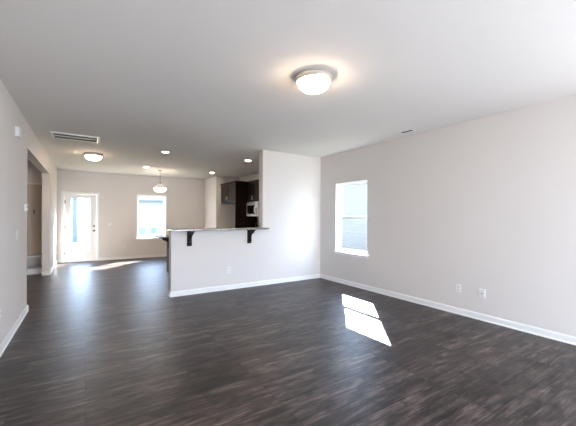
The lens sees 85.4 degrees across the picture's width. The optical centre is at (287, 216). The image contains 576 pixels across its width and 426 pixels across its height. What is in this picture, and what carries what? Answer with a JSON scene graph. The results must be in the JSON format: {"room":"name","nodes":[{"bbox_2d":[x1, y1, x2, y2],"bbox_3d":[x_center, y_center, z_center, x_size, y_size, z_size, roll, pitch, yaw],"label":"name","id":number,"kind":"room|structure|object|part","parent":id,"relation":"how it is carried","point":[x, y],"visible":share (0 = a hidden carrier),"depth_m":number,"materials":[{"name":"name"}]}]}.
{"room":"empty living room","nodes":[
{"label":"empty living room","id":0,"kind":"room"},
{"bbox_2d":[0,79,56,343],"bbox_3d":[-3.033,0.003,3.238,0.140,2.740,13.931,0,0,-33],"label":"wall","id":1,"kind":"structure","parent":0,"point":[14,152],"depth_m":3.86,"materials":[{"name":"beige paint"}]},
{"bbox_2d":[15,126,21,138],"bbox_3d":[-3.284,-1.023,3.804,0.045,0.130,0.170,0,0,-33],"label":"door chime","id":2,"kind":"object","parent":1,"relation":"attached to","point":[18,131],"visible":1,"depth_m":3.75,"materials":[{"name":"white plastic"}]},
{"bbox_2d":[0,260,56,356],"bbox_3d":[-3.030,1.329,3.243,0.161,0.088,13.931,0,0,-33],"label":"baseboard","id":3,"kind":"structure","parent":1,"relation":"attached to","point":[7,339],"depth_m":3.77,"materials":[{"name":"white paint"}]},
{"bbox_2d":[57,169,204,259],"bbox_3d":[-4.667,-0.004,10.565,5.352,2.740,0.150,0,0,-33],"label":"wall","id":4,"kind":"structure","parent":0,"point":[185,197],"depth_m":10.13,"materials":[{"name":"beige paint"}]},
{"bbox_2d":[61,191,99,262],"bbox_3d":[-6.290,0.307,9.484,0.965,2.105,0.205,0,0,-33],"label":"door","id":5,"kind":"structure","parent":4,"relation":"in","point":[67,255],"depth_m":9.42,"materials":[{"name":"white paint"}]},
{"bbox_3d":[-6.274,0.252,9.455,0.544,1.679,0.010,0,0,-33],"label":"glass trim","id":6,"kind":"part","parent":5,"relation":"part of","materials":[{"name":"clear glass"}]},
{"bbox_2d":[57,254,166,262],"bbox_3d":[-4.917,1.321,10.305,4.379,0.088,0.021,0,0,-33],"label":"baseboard","id":7,"kind":"structure","parent":4,"relation":"attached to","point":[154,255],"depth_m":10.17,"materials":[{"name":"white paint"}]},
{"bbox_2d":[136,194,165,239],"bbox_3d":[-4.619,0.024,10.575,0.985,1.515,0.185,0,0,-33],"label":"window","id":8,"kind":"structure","parent":4,"relation":"in","point":[138,195],"depth_m":10.59,"materials":[{"name":"white paint"}]},
{"bbox_3d":[-4.657,-0.341,10.636,0.865,0.726,0.030,0,0,-33],"label":"sash","id":9,"kind":"part","parent":8,"relation":"part of","materials":[{"name":"glass"}]},
{"bbox_3d":[-4.642,0.343,10.608,0.865,0.718,0.030,0,0,-33],"label":"sash","id":10,"kind":"part","parent":8,"relation":"part of","materials":[{"name":"glass"}]},
{"bbox_2d":[204,176,219,227],"bbox_3d":[-2.691,0.005,11.014,0.120,2.740,1.241,0,0,-33],"label":"wall","id":11,"kind":"structure","parent":0,"point":[212,185],"depth_m":10.77,"materials":[{"name":"beige paint"}]},
{"bbox_2d":[220,176,238,227],"bbox_3d":[-2.037,0.007,10.770,0.712,2.740,0.120,0,0,-33],"label":"wall","id":12,"kind":"structure","parent":0,"point":[227,211],"depth_m":10.68,"materials":[{"name":"beige paint"}]},
{"bbox_2d":[169,150,320,291],"bbox_3d":[-0.676,0.013,6.311,3.268,2.740,0.160,0,0,-33],"label":"wall","id":13,"kind":"structure","parent":0,"point":[289,184],"depth_m":6.42,"materials":[{"name":"beige paint"}]},
{"bbox_2d":[187,231,194,245],"bbox_3d":[-1.691,0.383,5.441,0.080,0.274,0.200,0,0,-33],"label":"corbel","id":14,"kind":"object","parent":13,"relation":"attached to","point":[190,234],"visible":0.92,"depth_m":5.47,"materials":[{"name":"brown wood"}]},
{"bbox_2d":[167,227,268,230],"bbox_3d":[-1.247,0.230,5.823,1.830,0.034,0.410,0,0,-33],"label":"countertop","id":15,"kind":"structure","parent":13,"relation":"on","point":[234,228],"depth_m":5.61,"materials":[{"name":"stone"}]},
{"bbox_2d":[167,274,319,296],"bbox_3d":[-0.690,1.339,6.304,3.288,0.088,0.201,0,0,-33],"label":"baseboard","id":16,"kind":"structure","parent":13,"relation":"attached to","point":[290,279],"depth_m":6.02,"materials":[{"name":"white paint"}]},
{"bbox_2d":[247,230,255,242],"bbox_3d":[-0.713,0.387,6.073,0.080,0.274,0.200,0,0,-33],"label":"corbel","id":17,"kind":"object","parent":13,"relation":"attached to","point":[249,232],"visible":0.92,"depth_m":6.11,"materials":[{"name":"brown wood"}]},
{"bbox_2d":[0,0,575,179],"bbox_3d":[-1.842,-1.422,4.003,8.042,0.120,14.231,0,0,-33],"label":"ceiling","id":18,"kind":"structure","parent":0,"point":[211,85],"depth_m":2.89,"materials":[{"name":"paint"}]},
{"bbox_2d":[50,131,99,142],"bbox_3d":[-3.654,-1.415,5.386,0.680,0.128,0.480,0,0,-33],"label":"ceiling vent","id":19,"kind":"object","parent":18,"relation":"in","point":[58,135],"visible":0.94,"depth_m":5.36,"materials":[{"name":"white metal"}]},
{"bbox_2d":[84,152,102,161],"bbox_3d":[-4.245,-1.285,6.814,0.364,0.174,0.364,0,0,-33],"label":"ceiling light","id":20,"kind":"object","parent":18,"relation":"attached to","point":[93,157],"visible":1,"depth_m":6.71,"materials":[{"name":"white glass"}]},
{"bbox_2d":[154,170,165,191],"bbox_3d":[-3.793,-1.037,9.262,0.356,0.666,0.356,0,0,-33],"label":"pendant light","id":21,"kind":"object","parent":18,"relation":"hanging from","point":[160,189],"visible":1,"depth_m":9.17,"materials":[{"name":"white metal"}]},
{"bbox_3d":[-3.794,-0.782,9.262,0.356,0.115,0.356,0,0,-33],"label":"lamp shade","id":22,"kind":"part","parent":21,"relation":"part of","materials":[{"name":"white glass"}]},
{"bbox_2d":[295,69,332,94],"bbox_3d":[0.248,-1.266,3.014,0.364,0.174,0.364,0,0,-33],"label":"ceiling light","id":23,"kind":"object","parent":18,"relation":"attached to","point":[310,81],"visible":1,"depth_m":2.91,"materials":[{"name":"white glass"}]},
{"bbox_2d":[397,129,416,133],"bbox_3d":[1.874,-1.342,4.911,0.140,0.008,0.260,0,0,-33],"label":"ceiling vent","id":24,"kind":"object","parent":18,"relation":"in","point":[408,130],"visible":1,"depth_m":4.91,"materials":[{"name":"white metal"}]},
{"bbox_2d":[0,256,575,425],"bbox_3d":[-1.855,1.438,4.003,8.042,0.120,14.231,0,0,-33],"label":"floor","id":25,"kind":"structure","parent":0,"point":[101,342],"depth_m":3.01,"materials":[{"name":"wood"}]},
{"bbox_2d":[27,161,41,274],"bbox_3d":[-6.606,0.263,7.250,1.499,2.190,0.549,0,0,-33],"label":"wall","id":26,"kind":"structure","parent":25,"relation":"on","point":[34,190],"depth_m":7.75,"materials":[{"name":"white paint"}]},
{"bbox_3d":[-6.609,0.935,7.250,1.499,0.035,0.549,0,0,-33],"label":"seat","id":27,"kind":"part","parent":26,"relation":"part of","materials":[{"name":"white paint"}]},
{"bbox_3d":[-6.742,-0.123,7.463,1.499,0.120,0.018,0,0,-33],"label":"hook rail","id":28,"kind":"part","parent":26,"relation":"part of","materials":[{"name":"beige paint"}]},
{"bbox_2d":[155,235,168,272],"bbox_3d":[-2.684,0.922,7.829,1.110,0.905,0.580,0,0,-33],"label":"kitchen island","id":29,"kind":"object","parent":25,"relation":"on","point":[158,236],"visible":0.2,"depth_m":7.66,"materials":[{"name":"brown wood"}]},
{"bbox_2d":[155,235,168,237],"bbox_3d":[-2.684,0.486,7.828,1.105,0.033,0.580,0,0,-33],"label":"island countertop","id":30,"kind":"structure","parent":29,"relation":"on","point":[159,236],"depth_m":7.40,"materials":[{"name":"stone"}]},
{"bbox_2d":[161,238,168,247],"bbox_3d":[-2.900,0.640,7.427,0.200,0.274,0.080,0,0,-33],"label":"corbel","id":31,"kind":"object","parent":29,"relation":"attached to","point":[163,239],"visible":0.71,"depth_m":7.41,"materials":[{"name":"brown wood"}]},
{"bbox_2d":[220,181,256,226],"bbox_3d":[-1.597,0.154,10.030,0.773,2.450,1.221,0,0,-33],"label":"tall cabinet","id":32,"kind":"object","parent":25,"relation":"on","point":[234,192],"visible":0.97,"depth_m":9.52,"materials":[{"name":"brown wood"}]},
{"bbox_3d":[-2.053,-0.725,10.116,0.020,0.545,0.574,0,0,-33],"label":"cabinet door","id":33,"kind":"part","parent":32,"relation":"part of","materials":[{"name":"brown wood"}]},
{"bbox_3d":[-1.740,-0.724,9.631,0.020,0.545,0.572,0,0,-33],"label":"cabinet door","id":34,"kind":"part","parent":32,"relation":"part of","materials":[{"name":"brown wood"}]},
{"bbox_3d":[-1.591,-1.038,10.030,0.772,0.065,1.221,0,0,-33],"label":"crown moulding","id":35,"kind":"part","parent":32,"relation":"part of","materials":[{"name":"brown wood"}]},
{"bbox_3d":[-1.278,0.188,9.570,0.736,2.385,0.030,0,0,-33],"label":"panel","id":36,"kind":"part","parent":32,"relation":"part of","materials":[{"name":"brown wood"}]},
{"bbox_2d":[239,94,575,336],"bbox_3d":[1.425,0.022,6.209,0.150,2.740,14.081,0,0,-33],"label":"wall","id":37,"kind":"structure","parent":0,"point":[488,203],"depth_m":4.25,"materials":[{"name":"beige paint"}]},
{"bbox_2d":[247,180,258,201],"bbox_3d":[-0.910,-0.758,9.333,0.383,0.620,0.758,0,0,-33],"label":"upper cabinet","id":38,"kind":"object","parent":37,"relation":"attached to","point":[252,186],"visible":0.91,"depth_m":9.22,"materials":[{"name":"brown wood"}]},
{"bbox_3d":[-1.135,-0.725,9.414,0.020,0.537,0.375,0,0,-33],"label":"cabinet door","id":39,"kind":"part","parent":38,"relation":"part of","materials":[{"name":"brown wood"}]},
{"bbox_2d":[246,201,258,215],"bbox_3d":[-0.936,-0.224,9.321,0.432,0.432,0.749,0,0,-33],"label":"microwave","id":40,"kind":"object","parent":38,"relation":"attached to","point":[252,209],"visible":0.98,"depth_m":9.19,"materials":[{"name":"white plastic"}]},
{"bbox_3d":[-1.106,-0.209,9.310,0.020,0.372,0.575,0,0,-33],"label":"door","id":41,"kind":"part","parent":40,"relation":"part of","materials":[{"name":"black glass"}]},
{"bbox_3d":[-0.903,-0.209,8.998,0.018,0.372,0.159,0,0,-33],"label":"control panel","id":42,"kind":"part","parent":40,"relation":"part of","materials":[{"name":"white plastic"}]},
{"bbox_3d":[-0.929,-0.724,9.095,0.020,0.537,0.375,0,0,-33],"label":"cabinet door","id":43,"kind":"part","parent":38,"relation":"part of","materials":[{"name":"brown wood"}]},
{"bbox_2d":[333,179,368,258],"bbox_3d":[1.314,0.044,6.348,0.185,1.515,0.975,0,0,-33],"label":"window","id":44,"kind":"structure","parent":37,"relation":"in","point":[339,250],"depth_m":6.68,"materials":[{"name":"white paint"}]},
{"bbox_3d":[1.279,0.747,6.328,0.110,0.024,0.975,0,0,-33],"label":"sill","id":45,"kind":"part","parent":44,"relation":"part of","materials":[{"name":"white paint"}]},
{"bbox_3d":[1.346,0.363,6.369,0.030,0.718,0.855,0,0,-33],"label":"sash","id":46,"kind":"part","parent":44,"relation":"part of","materials":[{"name":"white plastic"}]},
{"bbox_3d":[1.376,-0.320,6.387,0.030,0.726,0.855,0,0,-33],"label":"sash","id":47,"kind":"part","parent":44,"relation":"part of","materials":[{"name":"glass"}]},
{"bbox_2d":[320,274,575,344],"bbox_3d":[1.725,1.350,5.578,0.021,0.088,12.690,0,0,-33],"label":"baseboard","id":48,"kind":"structure","parent":37,"relation":"attached to","point":[545,333],"depth_m":4.33,"materials":[{"name":"white paint"}]},
{"bbox_2d":[456,284,460,292],"bbox_3d":[2.445,1.027,4.477,0.009,0.116,0.072,0,0,-33],"label":"wall outlet","id":49,"kind":"object","parent":37,"relation":"attached to","point":[458,286],"visible":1,"depth_m":4.47,"materials":[{"name":"white plastic"}]},
{"bbox_2d":[479,289,484,298],"bbox_3d":[2.616,1.038,4.212,0.010,0.120,0.084,0,0,-33],"label":"cable jack","id":50,"kind":"object","parent":37,"relation":"attached to","point":[481,291],"visible":1,"depth_m":4.21,"materials":[{"name":"white plastic"}]},
{"label":"outside","id":51,"kind":"structure","parent":0,"visible":0},
{"bbox_2d":[71,226,89,251],"bbox_3d":[-3.952,1.719,15.311,90.000,0.300,90.000,0,0,-33],"label":"ground","id":52,"kind":"structure","parent":51,"point":[82,244],"depth_m":20.05,"materials":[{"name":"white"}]},
{"bbox_2d":[71,198,78,241],"bbox_3d":[-12.966,0.121,19.006,0.328,2.820,0.328,0,0,-3],"label":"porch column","id":53,"kind":"structure","parent":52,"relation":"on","point":[74,213],"depth_m":18.90,"materials":[{"name":"blue paint"}]},
{"bbox_2d":[139,197,162,235],"bbox_3d":[-10.029,-1.157,28.046,11.000,5.400,8.600,0,0,-33],"label":"house","id":54,"kind":"structure","parent":52,"relation":"on","point":[148,206],"depth_m":23.15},
{"bbox_3d":[-10.650,1.030,22.822,0.480,0.500,0.010,0,0,-33],"label":"pane","id":55,"kind":"part","parent":54,"relation":"part of","materials":[{"name":"glass"}]},
{"bbox_3d":[-9.978,1.033,23.256,0.480,0.500,0.010,0,0,-33],"label":"pane","id":56,"kind":"part","parent":54,"relation":"part of","materials":[{"name":"glass"}]},
{"bbox_2d":[342,184,366,250],"bbox_3d":[4.089,-0.796,16.335,8.000,4.800,21.600,0,0,-33],"label":"house","id":57,"kind":"structure","parent":52,"relation":"on","point":[354,231],"depth_m":11.88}
]}

